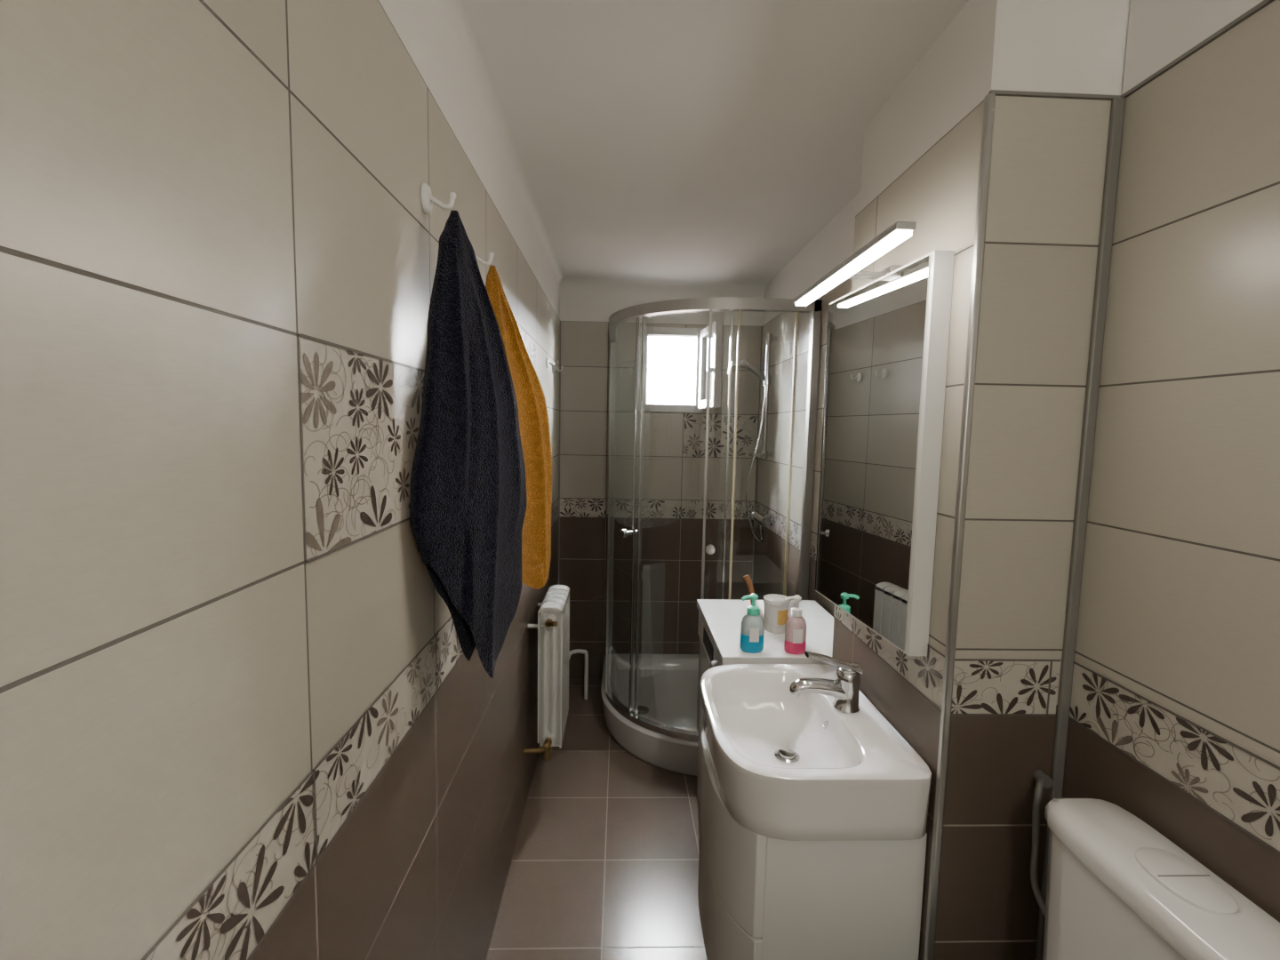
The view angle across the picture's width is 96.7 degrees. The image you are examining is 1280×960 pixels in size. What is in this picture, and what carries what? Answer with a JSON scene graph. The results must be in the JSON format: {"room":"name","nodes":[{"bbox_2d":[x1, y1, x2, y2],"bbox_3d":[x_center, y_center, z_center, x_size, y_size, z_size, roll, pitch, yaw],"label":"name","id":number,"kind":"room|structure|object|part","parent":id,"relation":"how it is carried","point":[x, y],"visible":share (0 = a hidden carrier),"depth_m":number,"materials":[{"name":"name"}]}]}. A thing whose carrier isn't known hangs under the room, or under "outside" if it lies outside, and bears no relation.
{"room":"bathroom","nodes":[
{"label":"bathroom","id":0,"kind":"room"},
{"bbox_2d":[0,0,559,959],"bbox_3d":[-0.455,0.241,1.011,0.120,2.320,4.600,1,5,-2],"label":"wall","id":1,"kind":"structure","parent":0,"point":[190,190],"depth_m":0.50,"materials":[{"name":"tile"}]},
{"bbox_2d":[141,323,559,959],"bbox_3d":[-0.388,-0.009,0.990,0.001,0.868,4.597,1,5,-2],"label":"trim border","id":2,"kind":"structure","parent":1,"relation":"attached to","point":[362,411],"depth_m":0.72,"materials":[{"name":"beige tile"}]},
{"bbox_2d":[420,183,455,214],"bbox_3d":[-0.353,-0.497,1.008,0.055,0.050,0.042,1,5,-2],"label":"wall hook","id":3,"kind":"object","parent":1,"relation":"attached to","point":[428,200],"visible":1,"depth_m":1.00,"materials":[{"name":"white plastic"}]},
{"bbox_2d":[473,249,494,265],"bbox_3d":[-0.363,-0.511,1.308,0.055,0.050,0.042,1,5,-2],"label":"wall hook","id":4,"kind":"object","parent":1,"relation":"attached to","point":[491,254],"visible":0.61,"depth_m":1.30,"materials":[{"name":"white plastic"}]},
{"bbox_2d":[438,0,563,284],"bbox_3d":[-0.357,-0.897,0.912,0.030,0.030,4.600,1,5,-2],"label":"trim","id":5,"kind":"structure","parent":1,"relation":"attached to","point":[453,11],"depth_m":1.45,"materials":[{"name":"white paint"}]},
{"bbox_2d":[545,357,558,367],"bbox_3d":[-0.410,-0.549,2.669,0.055,0.050,0.042,1,5,-2],"label":"wall hook","id":6,"kind":"object","parent":1,"relation":"attached to","point":[548,363],"visible":1,"depth_m":2.67,"materials":[{"name":"white plastic"}]},
{"bbox_2d":[523,584,588,759],"bbox_3d":[-0.374,0.856,2.658,0.157,0.804,0.972,1,5,2],"label":"radiator","id":7,"kind":"object","parent":1,"relation":"attached to","point":[553,626],"visible":1,"depth_m":2.26,"materials":[{"name":"white metal"}]},
{"bbox_2d":[552,362,563,373],"bbox_3d":[-0.418,-0.570,2.898,0.055,0.050,0.042,1,5,-2],"label":"wall hook","id":8,"kind":"object","parent":1,"relation":"attached to","point":[562,366],"visible":0.94,"depth_m":2.89,"materials":[{"name":"white plastic"}]},
{"bbox_2d":[409,209,527,678],"bbox_3d":[-0.304,-0.053,1.053,0.078,0.854,0.296,4,6,27],"label":"towel","id":9,"kind":"object","parent":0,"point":[468,500],"visible":1,"depth_m":1.01,"materials":[{"name":"black fabric"}]},
{"bbox_2d":[485,265,551,589],"bbox_3d":[-0.314,-0.107,1.356,0.075,0.777,0.294,4,6,32],"label":"towel","id":10,"kind":"object","parent":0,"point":[532,404],"visible":0.37,"depth_m":1.41,"materials":[{"name":"orange fabric"}]},
{"bbox_2d":[486,679,707,959],"bbox_3d":[0.198,1.456,1.163,1.475,0.100,4.880,1,5,-2],"label":"floor","id":11,"kind":"structure","parent":0,"point":[604,863],"depth_m":1.99,"materials":[{"name":"tile"}]},
{"bbox_2d":[600,653,698,775],"bbox_3d":[0.237,1.168,2.925,0.877,0.160,0.997,1,5,-2],"label":"shower tray","id":12,"kind":"object","parent":11,"relation":"on","point":[668,684],"visible":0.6,"depth_m":2.93,"materials":[{"name":"white ceramic"}]},
{"bbox_2d":[603,297,822,742],"bbox_3d":[0.107,0.166,2.695,0.480,1.868,1.312,-4,7,-43],"label":"shower enclosure","id":13,"kind":"object","parent":12,"relation":"on","point":[814,308],"visible":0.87,"depth_m":2.39,"materials":[{"name":"silver metal"}]},
{"bbox_2d":[696,599,834,803],"bbox_3d":[0.457,0.917,2.022,0.491,0.830,0.576,1,5,-2],"label":"washing machine","id":14,"kind":"object","parent":11,"relation":"on","point":[719,620],"visible":0.18,"depth_m":1.94,"materials":[{"name":"white paint"}]},
{"bbox_2d":[743,574,759,614],"bbox_3d":[0.386,0.417,1.959,0.032,0.177,0.071,-2,6,-34],"label":"wooden brush","id":15,"kind":"object","parent":14,"relation":"on","point":[747,578],"visible":0.42,"depth_m":1.96,"materials":[{"name":"brown wood"}]},
{"bbox_2d":[739,593,764,653],"bbox_3d":[0.342,0.434,1.738,0.078,0.176,0.053,1,5,-2],"label":"soap dispenser","id":16,"kind":"object","parent":14,"relation":"on","point":[752,628],"visible":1,"depth_m":1.72,"materials":[{"name":"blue plastic"}]},
{"bbox_2d":[763,593,790,632],"bbox_3d":[0.461,0.453,1.925,0.088,0.110,0.088,1,5,-2],"label":"tub","id":17,"kind":"object","parent":14,"relation":"on","point":[776,610],"visible":0.88,"depth_m":1.89,"materials":[{"name":"white plastic"}]},
{"bbox_2d":[784,594,806,654],"bbox_3d":[0.470,0.437,1.731,0.075,0.176,0.047,1,5,-2],"label":"soap dispenser","id":18,"kind":"object","parent":14,"relation":"on","point":[795,643],"visible":1,"depth_m":1.72,"materials":[{"name":"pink plastic"}]},
{"bbox_2d":[1030,769,1279,959],"bbox_3d":[0.511,0.990,0.893,0.636,0.889,0.513,1,5,-2],"label":"toilet","id":19,"kind":"object","parent":11,"relation":"on","point":[1117,888],"visible":1,"depth_m":0.84,"materials":[{"name":"white ceramic"}]},
{"bbox_2d":[559,296,762,679],"bbox_3d":[0.144,0.039,3.404,1.475,2.320,0.160,1,5,-2],"label":"wall","id":20,"kind":"structure","parent":0,"point":[671,549],"depth_m":3.33,"materials":[{"name":"beige tile"}]},
{"bbox_2d":[560,413,758,519],"bbox_3d":[0.109,-0.082,3.310,1.149,0.619,0.001,1,5,-2],"label":"decorative tile border","id":21,"kind":"object","parent":20,"relation":"attached to","point":[694,424],"visible":0.88,"depth_m":3.32,"materials":[{"name":"beige tile"}]},
{"bbox_2d":[558,320,762,584],"bbox_3d":[0.104,0.155,3.331,1.155,2.100,0.004,1,5,-2],"label":"trim","id":22,"kind":"structure","parent":20,"relation":"attached to","point":[560,321],"depth_m":3.30,"materials":[{"name":"grey metal"}]},
{"bbox_2d":[560,276,767,300],"bbox_3d":[0.130,-1.061,3.178,1.155,0.090,0.090,1,5,-2],"label":"trim","id":23,"kind":"structure","parent":20,"relation":"attached to","point":[570,287],"depth_m":3.20,"materials":[{"name":"white paint"}]},
{"bbox_2d":[639,320,723,412],"bbox_3d":[0.210,-0.618,3.124,0.416,0.480,0.404,1,5,-2],"label":"window","id":24,"kind":"structure","parent":20,"relation":"in","point":[651,331],"depth_m":3.23,"materials":[{"name":"white plastic"}]},
{"bbox_3d":[0.365,-0.611,3.086,0.070,0.440,0.310,0,5,-9],"label":"window sash","id":25,"kind":"part","parent":24,"relation":"part of","materials":[{"name":"white plastic"}]},
{"bbox_2d":[460,0,968,282],"bbox_3d":[0.246,-0.954,0.947,1.475,0.100,4.880,1,5,-2],"label":"ceiling","id":26,"kind":"structure","parent":0,"point":[660,140],"depth_m":1.48,"materials":[{"name":"white paint"}]},
{"bbox_2d":[752,192,860,616],"bbox_3d":[0.811,0.132,2.510,0.200,2.320,1.680,1,5,-2],"label":"wall","id":27,"kind":"structure","parent":0,"point":[833,244],"depth_m":2.65,"materials":[{"name":"tile"}]},
{"bbox_2d":[731,333,777,542],"bbox_3d":[0.574,-0.214,2.983,0.250,1.089,0.260,1,5,-2],"label":"shower fixture","id":28,"kind":"object","parent":27,"relation":"attached to","point":[764,521],"visible":0.98,"depth_m":2.96,"materials":[{"name":"silver metal"}]},
{"bbox_2d":[755,501,817,561],"bbox_3d":[0.707,0.255,2.517,0.001,0.114,1.677,1,5,-2],"label":"trim","id":29,"kind":"structure","parent":27,"relation":"attached to","point":[779,528],"depth_m":2.68,"materials":[{"name":"beige tile"}]},
{"bbox_2d":[832,0,1130,959],"bbox_3d":[0.769,0.233,1.383,0.360,2.320,0.580,1,5,-2],"label":"wall","id":30,"kind":"structure","parent":0,"point":[921,156],"depth_m":1.08,"materials":[{"name":"beige tile"}]},
{"bbox_2d":[697,728,927,959],"bbox_3d":[0.365,0.921,1.424,0.416,0.455,0.509,1,5,-2],"label":"vanity cabinet","id":31,"kind":"object","parent":30,"relation":"attached to","point":[760,897],"visible":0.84,"depth_m":1.17,"materials":[{"name":"white paint"}]},
{"bbox_2d":[699,664,931,840],"bbox_3d":[0.369,0.626,1.387,0.420,0.136,0.548,1,5,-2],"label":"washbasin","id":32,"kind":"object","parent":31,"relation":"in","point":[785,765],"visible":0.98,"depth_m":1.22,"materials":[{"name":"white ceramic"}]},
{"bbox_2d":[788,651,863,713],"bbox_3d":[0.452,0.489,1.390,0.177,0.140,0.064,1,5,-2],"label":"faucet","id":33,"kind":"object","parent":32,"relation":"on","point":[845,688],"visible":1,"depth_m":1.37,"materials":[{"name":"silver metal"}]},
{"bbox_2d":[793,221,916,305],"bbox_3d":[0.523,-0.477,1.310,0.157,0.028,0.600,1,5,-2],"label":"lamp","id":34,"kind":"object","parent":30,"relation":"attached to","point":[898,232],"visible":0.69,"depth_m":1.22,"materials":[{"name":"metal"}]},
{"bbox_2d":[815,250,954,655],"bbox_3d":[0.555,-0.062,1.369,0.075,0.810,0.470,1,5,-2],"label":"wall mirror","id":35,"kind":"object","parent":30,"relation":"attached to","point":[887,338],"depth_m":1.26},
{"bbox_2d":[833,604,1061,715],"bbox_3d":[0.694,0.376,1.392,0.221,0.114,0.583,1,5,-2],"label":"trim","id":36,"kind":"structure","parent":30,"relation":"attached to","point":[980,686],"depth_m":1.11,"materials":[{"name":"beige tile"}]},
{"bbox_2d":[923,93,995,959],"bbox_3d":[0.597,0.365,1.099,0.014,2.100,0.014,1,5,-2],"label":"trim","id":37,"kind":"structure","parent":30,"relation":"attached to","point":[988,108],"depth_m":1.07,"materials":[{"name":"metal"}]},
{"bbox_2d":[1034,96,1125,959],"bbox_3d":[0.826,0.370,1.101,0.020,2.100,0.010,1,5,-2],"label":"trim","id":38,"kind":"structure","parent":30,"relation":"attached to","point":[1117,103],"depth_m":1.06,"materials":[{"name":"grey metal"}]},
{"bbox_2d":[1062,0,1279,921],"bbox_3d":[0.937,0.366,-0.066,0.120,2.320,2.340,1,5,-2],"label":"wall","id":39,"kind":"structure","parent":0,"point":[1180,603],"depth_m":0.88,"materials":[{"name":"tile"}]},
{"bbox_2d":[988,0,1272,99],"bbox_3d":[0.776,-0.576,-0.155,0.240,0.006,2.344,1,5,-2],"label":"trim","id":40,"kind":"structure","parent":39,"relation":"attached to","point":[1263,3],"depth_m":0.96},
{"bbox_2d":[1068,661,1279,854],"bbox_3d":[0.872,0.510,-0.060,0.001,0.114,2.330,1,5,-2],"label":"trim border","id":41,"kind":"structure","parent":39,"relation":"attached to","point":[1240,786],"depth_m":0.88,"materials":[{"name":"beige tile"}]},
{"label":"outside","id":42,"kind":"structure","parent":0,"visible":0},
{"bbox_3d":[-0.610,1.018,17.050,24.000,0.100,26.200,1,5,-2],"label":"ground","id":43,"kind":"structure","parent":42,"visible":0},
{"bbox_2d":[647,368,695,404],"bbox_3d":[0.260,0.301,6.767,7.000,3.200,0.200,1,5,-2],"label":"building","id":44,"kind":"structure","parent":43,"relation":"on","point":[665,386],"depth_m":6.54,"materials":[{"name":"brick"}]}
]}

